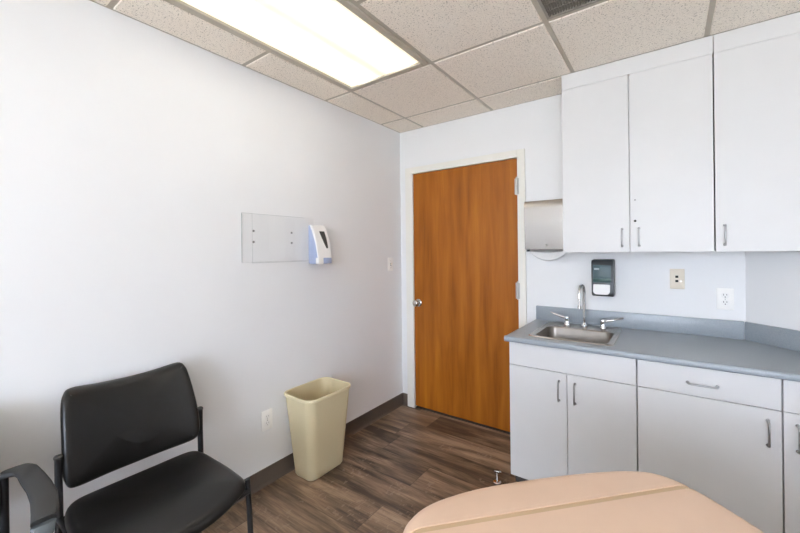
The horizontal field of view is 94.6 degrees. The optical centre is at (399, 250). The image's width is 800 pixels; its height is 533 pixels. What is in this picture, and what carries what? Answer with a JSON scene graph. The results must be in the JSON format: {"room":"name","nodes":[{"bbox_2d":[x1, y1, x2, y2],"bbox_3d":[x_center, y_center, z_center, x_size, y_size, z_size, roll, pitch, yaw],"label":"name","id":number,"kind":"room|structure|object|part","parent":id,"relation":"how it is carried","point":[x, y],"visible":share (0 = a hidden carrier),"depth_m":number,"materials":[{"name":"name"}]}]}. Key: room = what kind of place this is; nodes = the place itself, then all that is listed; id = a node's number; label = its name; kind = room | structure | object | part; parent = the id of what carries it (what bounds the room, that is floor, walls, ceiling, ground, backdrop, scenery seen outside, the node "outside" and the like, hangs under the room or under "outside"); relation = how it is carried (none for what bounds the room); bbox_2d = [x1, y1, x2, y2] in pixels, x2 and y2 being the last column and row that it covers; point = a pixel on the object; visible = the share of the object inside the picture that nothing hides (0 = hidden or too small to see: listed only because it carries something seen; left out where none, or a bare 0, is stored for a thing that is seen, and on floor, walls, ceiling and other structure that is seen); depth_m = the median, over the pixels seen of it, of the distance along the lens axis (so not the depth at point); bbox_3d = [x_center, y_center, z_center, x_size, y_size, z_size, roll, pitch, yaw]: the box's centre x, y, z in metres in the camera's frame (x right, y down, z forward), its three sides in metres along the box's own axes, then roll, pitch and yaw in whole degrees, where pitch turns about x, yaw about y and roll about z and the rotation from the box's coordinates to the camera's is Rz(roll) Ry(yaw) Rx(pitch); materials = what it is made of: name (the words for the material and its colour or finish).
{"room":"medical exam room","nodes":[
{"label":"medical exam room","id":0,"kind":"room"},
{"bbox_2d":[0,0,402,532],"bbox_3d":[-1.628,0.101,1.130,0.120,2.663,5.655,-1,0,36],"label":"wall","id":1,"kind":"structure","parent":0,"point":[133,153],"depth_m":1.78,"materials":[{"name":"paint"}]},
{"bbox_2d":[261,408,272,431],"bbox_3d":[-0.782,0.998,2.172,0.007,0.116,0.072,-1,0,36],"label":"electrical outlet","id":2,"kind":"object","parent":1,"relation":"attached to","point":[266,416],"visible":1,"depth_m":2.17,"materials":[{"name":"white plastic"}]},
{"bbox_2d":[241,213,300,262],"bbox_3d":[-0.714,-0.072,2.199,0.103,0.281,0.431,-1,0,36],"label":"wall holder","id":3,"kind":"object","parent":1,"relation":"attached to","point":[241,213],"visible":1,"depth_m":2.05,"materials":[{"name":"clear plastic"}]},
{"bbox_2d":[234,393,402,504],"bbox_3d":[-1.560,1.332,1.091,0.014,0.100,5.415,-1,0,36],"label":"baseboard","id":4,"kind":"structure","parent":1,"relation":"attached to","point":[266,476],"depth_m":2.32,"materials":[{"name":"brown plastic"}]},
{"bbox_2d":[308,225,331,263],"bbox_3d":[-0.532,-0.041,2.451,0.102,0.260,0.114,-1,0,36],"label":"dispenser","id":5,"kind":"object","parent":1,"relation":"attached to","point":[319,244],"visible":1,"depth_m":2.42,"materials":[{"name":"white plastic"}]},
{"bbox_2d":[90,0,558,132],"bbox_3d":[-0.207,-1.046,0.090,3.422,0.004,5.415,-1,0,36],"label":"trim","id":6,"kind":"structure","parent":1,"relation":"attached to","point":[107,6],"depth_m":2.09,"materials":[{"name":"beige metal"}]},
{"bbox_2d":[388,257,392,270],"bbox_3d":[-0.076,0.118,3.148,0.018,0.116,0.072,-1,0,36],"label":"light switch","id":7,"kind":"object","parent":1,"relation":"attached to","point":[390,260],"visible":1,"depth_m":3.15,"materials":[{"name":"white plastic"}]},
{"bbox_2d":[202,405,516,532],"bbox_3d":[-0.180,1.417,0.090,3.662,0.100,5.655,-1,0,36],"label":"floor","id":8,"kind":"structure","parent":0,"point":[408,460],"depth_m":2.19,"materials":[{"name":"brown wood"}]},
{"bbox_2d":[0,463,58,532],"bbox_3d":[-1.295,0.949,0.905,0.592,0.859,0.644,-1,0,36],"label":"chair","id":9,"kind":"object","parent":8,"relation":"on","point":[42,494],"visible":1,"depth_m":1.11,"materials":[{"name":"black plastic"}]},
{"bbox_3d":[-1.289,1.052,1.202,0.055,0.641,0.023,-1,0,36],"label":"leg","id":10,"kind":"part","parent":9,"relation":"part of","materials":[{"name":"black metal"}]},
{"bbox_2d":[53,362,252,532],"bbox_3d":[-0.932,0.945,1.405,0.592,0.859,0.514,-1,0,36],"label":"chair","id":11,"kind":"object","parent":8,"relation":"on","point":[106,427],"visible":0.95,"depth_m":1.42,"materials":[{"name":"black leather"}]},
{"bbox_3d":[-1.212,1.051,1.308,0.055,0.641,0.023,-1,0,36],"label":"leg","id":12,"kind":"part","parent":11,"relation":"part of","materials":[{"name":"black metal"}]},
{"bbox_3d":[-1.042,0.944,1.185,0.385,0.019,0.019,-1,0,36],"label":"rail","id":13,"kind":"part","parent":11,"relation":"part of","materials":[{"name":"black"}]},
{"bbox_3d":[-1.105,0.695,1.529,0.170,0.356,0.468,-1,0,36],"label":"backrest","id":14,"kind":"part","parent":11,"relation":"part of","materials":[{"name":"black leather"}]},
{"bbox_3d":[-0.887,0.930,1.372,0.480,0.068,0.500,-1,0,36],"label":"seat","id":15,"kind":"part","parent":11,"relation":"part of","materials":[{"name":"black leather"}]},
{"bbox_3d":[-0.926,1.048,1.702,0.055,0.641,0.023,-1,0,36],"label":"leg","id":16,"kind":"part","parent":11,"relation":"part of","materials":[{"name":"black metal"}]},
{"bbox_3d":[-0.741,0.955,1.266,0.019,0.019,0.486,-1,0,36],"label":"cross rail","id":17,"kind":"part","parent":11,"relation":"part of","materials":[{"name":"black metal"}]},
{"bbox_3d":[-0.593,1.136,1.461,0.047,0.455,0.021,-1,0,36],"label":"leg","id":18,"kind":"part","parent":11,"relation":"part of","materials":[{"name":"black metal"}]},
{"bbox_2d":[284,377,350,480],"bbox_3d":[-0.509,1.116,2.314,0.275,0.508,0.367,-1,0,36],"label":"wastebasket","id":19,"kind":"object","parent":8,"relation":"on","point":[317,409],"visible":1,"depth_m":2.22,"materials":[{"name":"beige plastic"}]},
{"bbox_2d":[493,470,500,484],"bbox_3d":[0.570,1.328,2.163,0.046,0.061,0.049,-1,0,23],"label":"doorstop","id":20,"kind":"object","parent":8,"relation":"on","point":[496,481],"visible":1,"depth_m":2.17,"materials":[{"name":"silver metal"}]},
{"bbox_2d":[509,342,637,481],"bbox_3d":[1.041,0.932,2.155,0.611,0.844,0.628,-1,0,36],"label":"base cabinet","id":21,"kind":"object","parent":8,"relation":"on","point":[572,412],"visible":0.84,"depth_m":1.92,"materials":[{"name":"laminate"}]},
{"bbox_3d":[0.755,0.959,2.022,0.302,0.626,0.018,-1,0,36],"label":"door","id":22,"kind":"part","parent":21,"relation":"part of","materials":[{"name":"laminate"}]},
{"bbox_3d":[0.831,0.740,1.936,0.014,0.113,0.030,-1,0,36],"label":"handle","id":23,"kind":"part","parent":21,"relation":"part of","materials":[{"name":"silver metal"}]},
{"bbox_3d":[0.893,0.739,1.891,0.014,0.113,0.030,-1,0,36],"label":"handle","id":24,"kind":"part","parent":21,"relation":"part of","materials":[{"name":"silver metal"}]},
{"bbox_3d":[1.003,0.956,1.842,0.304,0.626,0.018,-1,0,36],"label":"door","id":25,"kind":"part","parent":21,"relation":"part of","materials":[{"name":"laminate"}]},
{"bbox_2d":[504,305,799,381],"bbox_3d":[1.462,0.442,1.846,1.703,0.124,0.628,-1,0,36],"label":"countertop","id":26,"kind":"structure","parent":21,"relation":"on","point":[768,351],"depth_m":1.89,"materials":[{"name":"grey laminate"}]},
{"bbox_2d":[529,322,621,345],"bbox_3d":[1.037,0.556,2.167,0.426,0.162,0.482,-1,0,36],"label":"sink","id":27,"kind":"object","parent":26,"relation":"in","point":[590,334],"visible":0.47,"depth_m":2.24,"materials":[{"name":"silver metal"}]},
{"bbox_2d":[536,326,613,342],"bbox_3d":[1.005,0.559,2.122,0.368,0.157,0.318,-1,0,36],"label":"basin","id":28,"kind":"object","parent":27,"relation":"in","point":[561,332],"depth_m":2.24,"materials":[{"name":"metal"}]},
{"bbox_2d":[550,284,623,328],"bbox_3d":[1.128,0.339,2.273,0.414,0.270,0.150,-1,0,36],"label":"faucet","id":29,"kind":"object","parent":26,"relation":"on","point":[566,321],"visible":1,"depth_m":2.30,"materials":[{"name":"silver metal"}]},
{"bbox_3d":[1.039,0.440,2.398,0.038,0.071,0.128,-1,0,-44],"label":"handle","id":30,"kind":"part","parent":29,"relation":"part of","materials":[{"name":"silver metal"}]},
{"bbox_3d":[1.124,0.339,2.271,0.040,0.270,0.138,-1,0,36],"label":"spout","id":31,"kind":"part","parent":29,"relation":"part of","materials":[{"name":"silver metal"}]},
{"bbox_3d":[1.276,0.437,2.225,0.128,0.071,0.038,-1,0,26],"label":"handle","id":32,"kind":"part","parent":29,"relation":"part of","materials":[{"name":"silver metal"}]},
{"bbox_2d":[403,471,763,532],"bbox_3d":[0.499,0.958,0.137,0.741,0.802,1.634,-1,0,-11],"label":"exam table","id":33,"kind":"object","parent":8,"relation":"on","point":[613,501],"visible":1,"depth_m":0.80,"materials":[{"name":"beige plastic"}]},
{"bbox_2d":[423,489,763,532],"bbox_3d":[0.509,0.613,0.069,0.741,0.113,1.496,-1,0,-11],"label":"cushion","id":34,"kind":"object","parent":33,"relation":"on","point":[479,510],"depth_m":0.79,"materials":[{"name":"beige leather"}]},
{"bbox_2d":[637,359,782,532],"bbox_3d":[1.485,0.927,1.831,0.482,0.844,0.626,-1,0,36],"label":"base cabinet","id":35,"kind":"object","parent":8,"relation":"on","point":[716,434],"visible":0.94,"depth_m":1.57,"materials":[{"name":"laminate"}]},
{"bbox_3d":[1.304,0.582,1.591,0.114,0.013,0.030,-1,0,36],"label":"handle","id":36,"kind":"part","parent":35,"relation":"part of","materials":[{"name":"silver metal"}]},
{"bbox_3d":[1.321,0.574,1.609,0.481,0.126,0.018,-1,0,36],"label":"drawer","id":37,"kind":"part","parent":35,"relation":"part of","materials":[{"name":"laminate"}]},
{"bbox_3d":[1.470,0.733,1.472,0.014,0.113,0.030,-1,0,36],"label":"handle","id":38,"kind":"part","parent":35,"relation":"part of","materials":[{"name":"silver metal"}]},
{"bbox_2d":[781,379,799,532],"bbox_3d":[1.882,0.923,1.524,0.511,0.844,0.596,-1,0,36],"label":"base cabinet","id":39,"kind":"object","parent":8,"relation":"on","point":[790,390],"visible":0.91,"depth_m":1.45,"materials":[{"name":"laminate"}]},
{"bbox_3d":[1.726,0.570,1.314,0.510,0.126,0.018,-1,0,36],"label":"drawer","id":40,"kind":"part","parent":39,"relation":"part of","materials":[{"name":"laminate"}]},
{"bbox_3d":[1.538,0.732,1.422,0.014,0.113,0.030,-1,0,36],"label":"handle","id":41,"kind":"part","parent":39,"relation":"part of","materials":[{"name":"silver metal"}]},
{"bbox_2d":[93,0,799,132],"bbox_3d":[-0.208,-1.143,0.090,3.422,0.205,5.415,-1,0,36],"label":"ceiling","id":42,"kind":"structure","parent":0,"point":[608,31],"depth_m":1.85,"materials":[{"name":"tile"}]},
{"bbox_2d":[167,0,427,90],"bbox_3d":[-0.434,-1.093,1.744,0.586,0.120,1.199,-1,0,36],"label":"ceiling light","id":43,"kind":"object","parent":42,"relation":"attached to","point":[336,41],"visible":0.94,"depth_m":1.78,"materials":[{"name":"beige plastic"}]},
{"bbox_2d":[108,0,799,126],"bbox_3d":[-0.207,-1.066,0.090,3.422,0.040,5.415,-1,0,36],"label":"grid","id":44,"kind":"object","parent":42,"relation":"attached to","point":[112,3],"depth_m":1.85,"materials":[{"name":"beige metal"}]},
{"bbox_2d":[537,0,600,19],"bbox_3d":[0.737,-1.069,1.272,0.586,0.034,0.586,-1,0,36],"label":"ceiling vent","id":45,"kind":"object","parent":42,"relation":"in","point":[549,7],"visible":1,"depth_m":1.59,"materials":[{"name":"silver metal"}]},
{"bbox_2d":[400,57,745,393],"bbox_3d":[0.979,0.048,2.657,2.304,2.613,0.120,-1,0,36],"label":"wall","id":46,"kind":"structure","parent":0,"point":[642,279],"depth_m":2.52,"materials":[{"name":"paint"}]},
{"bbox_2d":[403,393,407,405],"bbox_3d":[0.048,1.315,3.261,0.057,0.100,0.014,-1,0,36],"label":"baseboard","id":47,"kind":"structure","parent":46,"relation":"attached to","point":[405,396],"depth_m":3.26,"materials":[{"name":"brown plastic"}]},
{"bbox_2d":[405,149,526,433],"bbox_3d":[0.505,0.319,2.971,1.040,2.082,0.213,-1,0,36],"label":"door","id":48,"kind":"structure","parent":46,"relation":"in","point":[466,285],"depth_m":2.91,"materials":[{"name":"orange wood"}]},
{"bbox_3d":[0.142,0.449,3.146,0.066,0.066,0.067,-1,0,36],"label":"knob","id":49,"kind":"part","parent":48,"relation":"part of","materials":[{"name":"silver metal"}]},
{"bbox_2d":[524,199,562,251],"bbox_3d":[0.999,-0.166,2.504,0.280,0.344,0.102,-1,0,36],"label":"paper towel dispenser","id":50,"kind":"object","parent":46,"relation":"attached to","point":[543,219],"visible":0.76,"depth_m":2.47,"materials":[{"name":"silver metal"}]},
{"bbox_2d":[530,250,566,260],"bbox_3d":[1.004,0.033,2.498,0.244,0.075,0.039,-1,0,36],"label":"paper towel","id":51,"kind":"object","parent":50,"relation":"hanging from","point":[546,255],"visible":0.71,"depth_m":2.49,"materials":[{"name":"white paper"}]},
{"bbox_2d":[591,259,614,296],"bbox_3d":[1.268,0.168,2.301,0.120,0.229,0.118,-1,0,36],"label":"soap dispenser","id":52,"kind":"object","parent":46,"relation":"attached to","point":[602,270],"visible":1,"depth_m":2.26,"materials":[{"name":"grey plastic"}]},
{"bbox_2d":[561,35,713,251],"bbox_3d":[1.335,-0.524,2.122,0.698,1.064,0.319,-1,0,36],"label":"upper cabinet","id":53,"kind":"object","parent":46,"relation":"attached to","point":[638,167],"visible":1,"depth_m":1.99,"materials":[{"name":"laminate"}]},
{"bbox_3d":[1.121,-0.476,2.129,0.342,0.972,0.018,-1,0,36],"label":"door","id":54,"kind":"part","parent":53,"relation":"part of","materials":[{"name":"laminate"}]},
{"bbox_3d":[1.284,-0.073,1.984,0.014,0.107,0.030,-1,0,36],"label":"handle","id":55,"kind":"part","parent":53,"relation":"part of","materials":[{"name":"silver metal"}]},
{"bbox_3d":[1.404,-0.479,1.923,0.350,0.972,0.018,-1,0,36],"label":"door","id":56,"kind":"part","parent":53,"relation":"part of","materials":[{"name":"laminate"}]},
{"bbox_2d":[670,269,684,288],"bbox_3d":[1.599,0.164,2.129,0.069,0.116,0.006,-1,0,36],"label":"phone jack","id":57,"kind":"object","parent":46,"relation":"attached to","point":[677,276],"visible":1,"depth_m":2.13,"materials":[{"name":"beige plastic"}]},
{"bbox_2d":[716,288,733,309],"bbox_3d":[1.768,0.264,2.007,0.072,0.116,0.007,-1,0,36],"label":"electrical outlet","id":58,"kind":"object","parent":46,"relation":"attached to","point":[724,296],"visible":1,"depth_m":2.00,"materials":[{"name":"white plastic"}]},
{"bbox_2d":[721,293,728,297],"bbox_3d":[1.767,0.244,2.005,0.034,0.029,0.002,-1,0,36],"label":"receptacle","id":59,"kind":"object","parent":58,"relation":"attached to","point":[723,295],"depth_m":2.00,"materials":[{"name":"white plastic"}]},
{"bbox_2d":[721,300,728,304],"bbox_3d":[1.767,0.283,2.005,0.034,0.029,0.002,-1,0,36],"label":"receptacle","id":60,"kind":"object","parent":58,"relation":"attached to","point":[723,302],"depth_m":2.00,"materials":[{"name":"white plastic"}]},
{"bbox_2d":[712,12,799,251],"bbox_3d":[1.779,-0.529,1.797,0.397,1.064,0.316,-1,0,36],"label":"upper cabinet","id":61,"kind":"object","parent":46,"relation":"attached to","point":[756,67],"visible":1,"depth_m":1.72,"materials":[{"name":"laminate"}]},
{"bbox_3d":[1.568,-0.076,1.778,0.014,0.107,0.030,-1,0,36],"label":"handle","id":62,"kind":"part","parent":61,"relation":"part of","materials":[{"name":"silver metal"}]},
{"bbox_2d":[745,251,799,330],"bbox_3d":[2.033,0.036,1.095,0.120,2.613,1.772,-1,0,-9],"label":"wall","id":63,"kind":"structure","parent":0,"point":[772,277],"depth_m":1.83,"materials":[{"name":"paint"}]},
{"bbox_2d":[536,305,799,351],"bbox_3d":[1.607,0.427,1.960,0.376,0.096,1.778,-1,0,-35],"label":"backsplash","id":64,"kind":"structure","parent":63,"relation":"attached to","point":[785,338],"depth_m":2.09,"materials":[{"name":"blue laminate"}]}
]}

